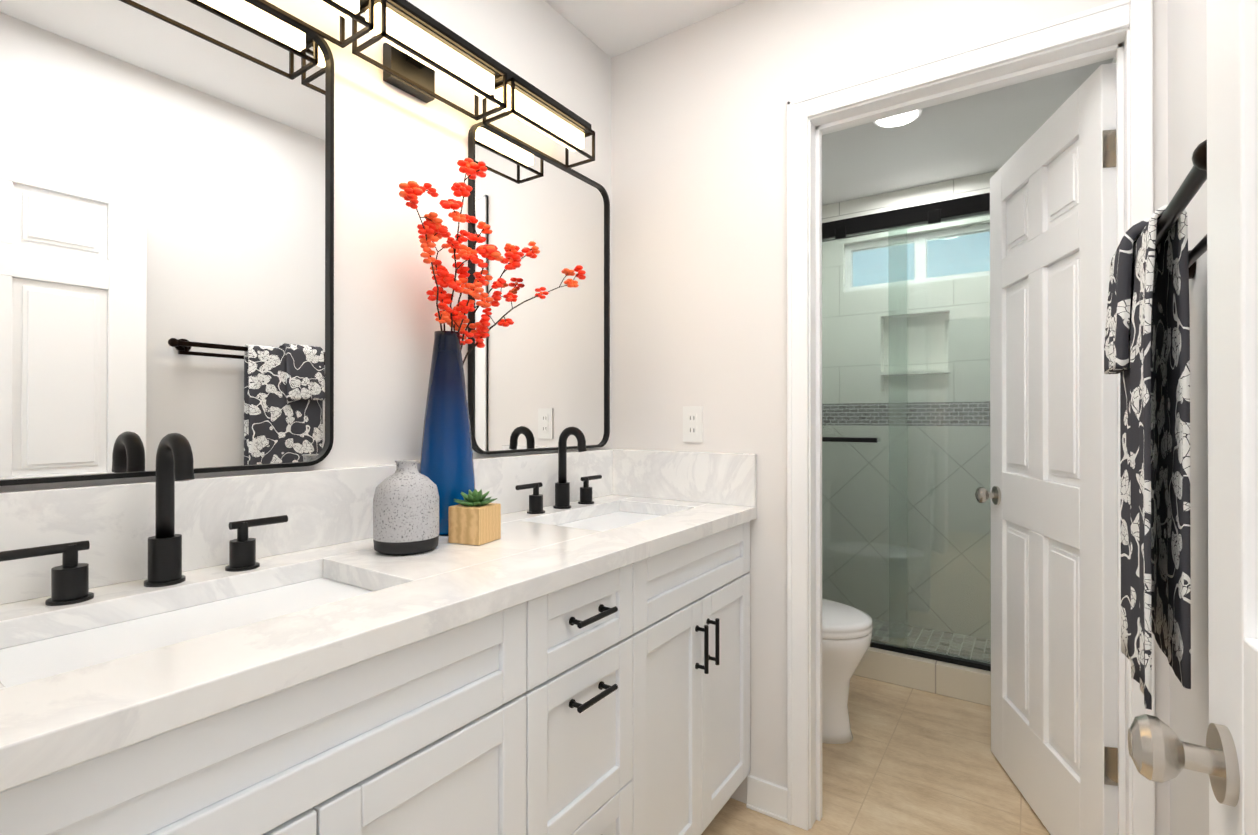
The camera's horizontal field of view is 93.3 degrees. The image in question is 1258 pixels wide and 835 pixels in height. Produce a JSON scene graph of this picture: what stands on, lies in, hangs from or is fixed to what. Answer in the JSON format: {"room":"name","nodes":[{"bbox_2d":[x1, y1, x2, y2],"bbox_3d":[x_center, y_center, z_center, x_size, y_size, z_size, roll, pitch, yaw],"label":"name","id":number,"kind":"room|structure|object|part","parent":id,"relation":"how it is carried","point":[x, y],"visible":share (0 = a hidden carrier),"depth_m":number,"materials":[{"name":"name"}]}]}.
{"room":"bathroom","nodes":[
{"label":"bathroom","id":0,"kind":"room"},
{"bbox_2d":[0,0,610,491],"bbox_3d":[-0.413,-0.049,1.714,0.120,2.480,5.170,0,0,34],"label":"wall","id":1,"kind":"structure","parent":0,"point":[388,138],"depth_m":1.42,"materials":[{"name":"white paint"}]},
{"bbox_2d":[0,0,333,485],"bbox_3d":[-0.806,-0.352,1.007,0.019,0.902,0.618,0,0,34],"label":"mirror","id":2,"kind":"object","parent":1,"relation":"attached to","point":[166,217],"visible":0.88,"depth_m":1.02,"materials":[{"name":"black mirror"}]},
{"bbox_2d":[254,0,594,168],"bbox_3d":[-0.467,-0.826,1.378,0.167,0.118,1.080,0,0,34],"label":"sconce","id":3,"kind":"object","parent":1,"relation":"attached to","point":[420,47],"visible":1,"depth_m":1.39,"materials":[{"name":"black metal"}]},
{"bbox_2d":[468,122,609,454],"bbox_3d":[-0.248,-0.350,1.833,0.019,0.902,0.618,0,0,34],"label":"mirror","id":4,"kind":"object","parent":1,"relation":"attached to","point":[539,374],"visible":0.94,"depth_m":1.80,"materials":[{"name":"black mirror"}]},
{"bbox_2d":[0,449,611,602],"bbox_3d":[-0.559,0.190,1.371,0.020,0.160,1.798,0,0,34],"label":"backsplash","id":5,"kind":"structure","parent":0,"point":[325,506],"depth_m":1.08,"materials":[{"name":"white stone"}]},
{"bbox_2d":[545,0,1112,205],"bbox_3d":[0.254,-1.341,1.267,1.730,0.100,5.170,0,0,34],"label":"ceiling","id":6,"kind":"structure","parent":0,"point":[987,132],"depth_m":2.63,"materials":[{"name":"white paint"}]},
{"bbox_2d":[873,109,921,127],"bbox_3d":[1.139,-1.279,2.522,0.190,0.014,0.190,0,0,34],"label":"recessed light","id":7,"kind":"object","parent":6,"relation":"in","point":[901,119],"visible":0.5,"depth_m":2.54,"materials":[{"name":"white plastic"}]},
{"bbox_2d":[701,675,1049,834],"bbox_3d":[0.254,1.240,1.259,1.730,0.100,5.170,0,0,34],"label":"floor","id":8,"kind":"structure","parent":0,"point":[908,761],"depth_m":1.96,"materials":[{"name":"stone"}]},
{"bbox_2d":[0,515,756,834],"bbox_3d":[-0.334,0.748,1.217,0.562,0.883,1.798,0,0,34],"label":"bathroom vanity","id":9,"kind":"object","parent":8,"relation":"on","point":[614,699],"depth_m":0.95,"materials":[{"name":"white paint"}]},
{"bbox_2d":[0,495,756,774],"bbox_3d":[-0.339,0.288,1.222,0.549,0.037,1.798,0,0,34],"label":"countertop","id":10,"kind":"structure","parent":9,"relation":"on","point":[51,714],"depth_m":0.83,"materials":[{"name":"white stone"}]},
{"bbox_2d":[0,433,291,606],"bbox_3d":[-0.729,0.146,0.949,0.117,0.244,0.380,0,0,34],"label":"faucet","id":11,"kind":"object","parent":10,"relation":"on","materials":[{"name":"black metal"}]},
{"bbox_2d":[0,567,383,682],"bbox_3d":[-0.601,0.373,0.862,0.316,0.160,0.506,0,0,34],"label":"sink","id":12,"kind":"object","parent":10,"relation":"in","point":[23,654],"depth_m":0.88,"materials":[{"name":"white ceramic"}]},
{"bbox_2d":[373,460,438,554],"bbox_3d":[-0.452,0.178,1.208,0.126,0.181,0.126,0,0,34],"label":"vase","id":13,"kind":"object","parent":10,"relation":"on","point":[406,509],"visible":1,"depth_m":1.16,"materials":[{"name":"ceramic"}]},
{"bbox_2d":[448,489,500,545],"bbox_3d":[-0.335,0.213,1.295,0.094,0.112,0.095,0,0,34],"label":"succulent pot","id":14,"kind":"object","parent":10,"relation":"on","point":[474,517],"visible":1,"depth_m":1.27,"materials":[{"name":"brown wood"}]},
{"bbox_2d":[399,158,585,534],"bbox_3d":[-0.321,-0.167,1.529,0.176,0.872,0.615,0,0,34],"label":"vase","id":15,"kind":"object","parent":10,"relation":"on","point":[446,464],"visible":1,"depth_m":1.38,"materials":[{"name":"ceramic"}]},
{"bbox_2d":[512,427,603,514],"bbox_3d":[-0.174,0.149,1.769,0.117,0.244,0.380,0,0,34],"label":"faucet","id":16,"kind":"object","parent":10,"relation":"on","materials":[{"name":"black metal"}]},
{"bbox_2d":[548,507,667,530],"bbox_3d":[-0.047,0.376,1.682,0.316,0.160,0.506,0,0,34],"label":"sink","id":17,"kind":"object","parent":10,"relation":"in","point":[611,516],"depth_m":1.81,"materials":[{"name":"white ceramic"}]},
{"bbox_2d":[822,599,872,743],"bbox_3d":[0.576,0.786,2.370,0.745,0.815,0.420,0,0,34],"label":"toilet","id":18,"kind":"object","parent":8,"relation":"on","point":[847,630],"visible":0.19,"depth_m":2.17,"materials":[{"name":"white ceramic"}]},
{"bbox_2d":[853,647,990,705],"bbox_3d":[1.228,1.129,2.701,1.489,0.130,0.120,0,0,34],"label":"shower curb","id":19,"kind":"structure","parent":8,"relation":"on","point":[965,683],"depth_m":2.58,"materials":[{"name":"tile"}]},
{"bbox_2d":[822,192,990,670],"bbox_3d":[1.224,0.061,2.698,1.464,2.004,0.086,0,0,34],"label":"shower enclosure","id":20,"kind":"object","parent":19,"relation":"on","point":[946,211],"visible":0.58,"depth_m":2.69,"materials":[{"name":"black"}]},
{"bbox_3d":[0.922,0.105,2.877,0.530,0.022,0.045,0,0,34],"label":"handle rail","id":21,"kind":"part","parent":20,"relation":"part of","materials":[{"name":"black metal"}]},
{"bbox_2d":[871,619,990,662],"bbox_3d":[1.442,1.178,3.018,1.489,0.035,0.645,0,0,34],"label":"shower floor","id":22,"kind":"structure","parent":8,"relation":"on","point":[970,642],"depth_m":3.09,"materials":[{"name":"tile"}]},
{"bbox_2d":[611,0,1169,834],"bbox_3d":[0.584,-0.049,1.751,1.490,2.480,0.108,0,0,34],"label":"wall","id":23,"kind":"structure","parent":0,"point":[697,212],"depth_m":1.85,"materials":[{"name":"white paint"}]},
{"bbox_2d":[612,449,756,506],"bbox_3d":[0.167,0.192,1.954,0.529,0.160,0.020,0,0,34],"label":"backsplash","id":24,"kind":"structure","parent":23,"relation":"attached to","point":[701,477],"depth_m":1.93,"materials":[{"name":"white stone"}]},
{"bbox_2d":[683,406,702,441],"bbox_3d":[0.207,0.022,1.935,0.072,0.116,0.008,0,0,34],"label":"electrical outlet plate","id":25,"kind":"object","parent":23,"relation":"attached to","point":[692,423],"visible":1,"depth_m":1.93,"materials":[{"name":"white plastic"}]},
{"bbox_2d":[747,774,786,800],"bbox_3d":[0.279,1.145,2.033,0.624,0.095,0.022,0,0,34],"label":"baseboard","id":26,"kind":"structure","parent":23,"relation":"attached to","point":[770,788],"depth_m":1.78,"materials":[{"name":"white paint"}]},
{"bbox_2d":[787,0,1154,834],"bbox_3d":[0.842,0.131,1.576,0.815,2.120,0.148,0,0,34],"label":"door frame","id":27,"kind":"structure","parent":23,"relation":"attached to","point":[1101,20],"depth_m":1.67,"materials":[{"name":"white paint"}]},
{"bbox_2d":[975,63,1117,834],"bbox_3d":[1.228,0.166,1.764,0.168,2.035,0.710,0,0,12],"label":"door","id":28,"kind":"structure","parent":27,"relation":"attached to","point":[1053,478],"depth_m":1.65,"materials":[{"name":"white paint"}]},
{"bbox_3d":[1.228,0.096,1.765,0.168,1.571,0.710,0,0,12],"label":"door hardware","id":29,"kind":"part","parent":28,"relation":"part of","materials":[{"name":"white wood"}]},
{"bbox_2d":[822,171,996,639],"bbox_3d":[1.662,-0.044,3.347,1.490,2.480,0.140,0,0,34],"label":"wall","id":30,"kind":"structure","parent":0,"point":[942,191],"depth_m":3.33,"materials":[{"name":"tile"}]},
{"bbox_2d":[881,369,949,375],"bbox_3d":[1.615,-0.253,3.349,0.348,0.018,0.086,0,0,34],"label":"niche shelf","id":31,"kind":"object","parent":30,"relation":"attached to","point":[935,372],"depth_m":3.29,"materials":[{"name":"stone"}]},
{"bbox_2d":[845,223,989,291],"bbox_3d":[1.647,-0.889,3.363,0.808,0.288,0.055,0,0,34],"label":"window","id":32,"kind":"structure","parent":30,"relation":"in","point":[956,230],"depth_m":3.33,"materials":[{"name":"glass"}]},
{"bbox_2d":[1112,0,1208,834],"bbox_3d":[0.921,-0.052,0.812,0.120,2.480,5.170,0,0,34],"label":"wall","id":33,"kind":"structure","parent":0,"point":[1187,136],"depth_m":1.09,"materials":[{"name":"white paint"}]},
{"bbox_2d":[1104,139,1206,709],"bbox_3d":[0.826,0.049,0.900,0.135,0.740,0.698,0,0,34],"label":"towel rail","id":34,"kind":"object","parent":33,"relation":"attached to","point":[1147,329],"visible":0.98,"depth_m":0.91,"materials":[{"name":"black fabric"}]},
{"bbox_3d":[-0.460,-0.054,0.206,1.490,2.480,0.220,0,0,34],"label":"wall","id":35,"kind":"structure","parent":0,"visible":0},
{"bbox_2d":[1128,0,1257,834],"bbox_3d":[0.364,0.161,0.241,0.169,2.035,0.776,0,0,33],"label":"entry door","id":36,"kind":"structure","parent":35,"relation":"in","point":[1232,172],"depth_m":0.51,"materials":[{"name":"white paint"}]},
{"bbox_3d":[0.364,0.091,0.241,0.168,1.571,0.775,0,0,33],"label":"entry door hardware","id":37,"kind":"part","parent":36,"relation":"part of","materials":[{"name":"silver metal"}]}
]}

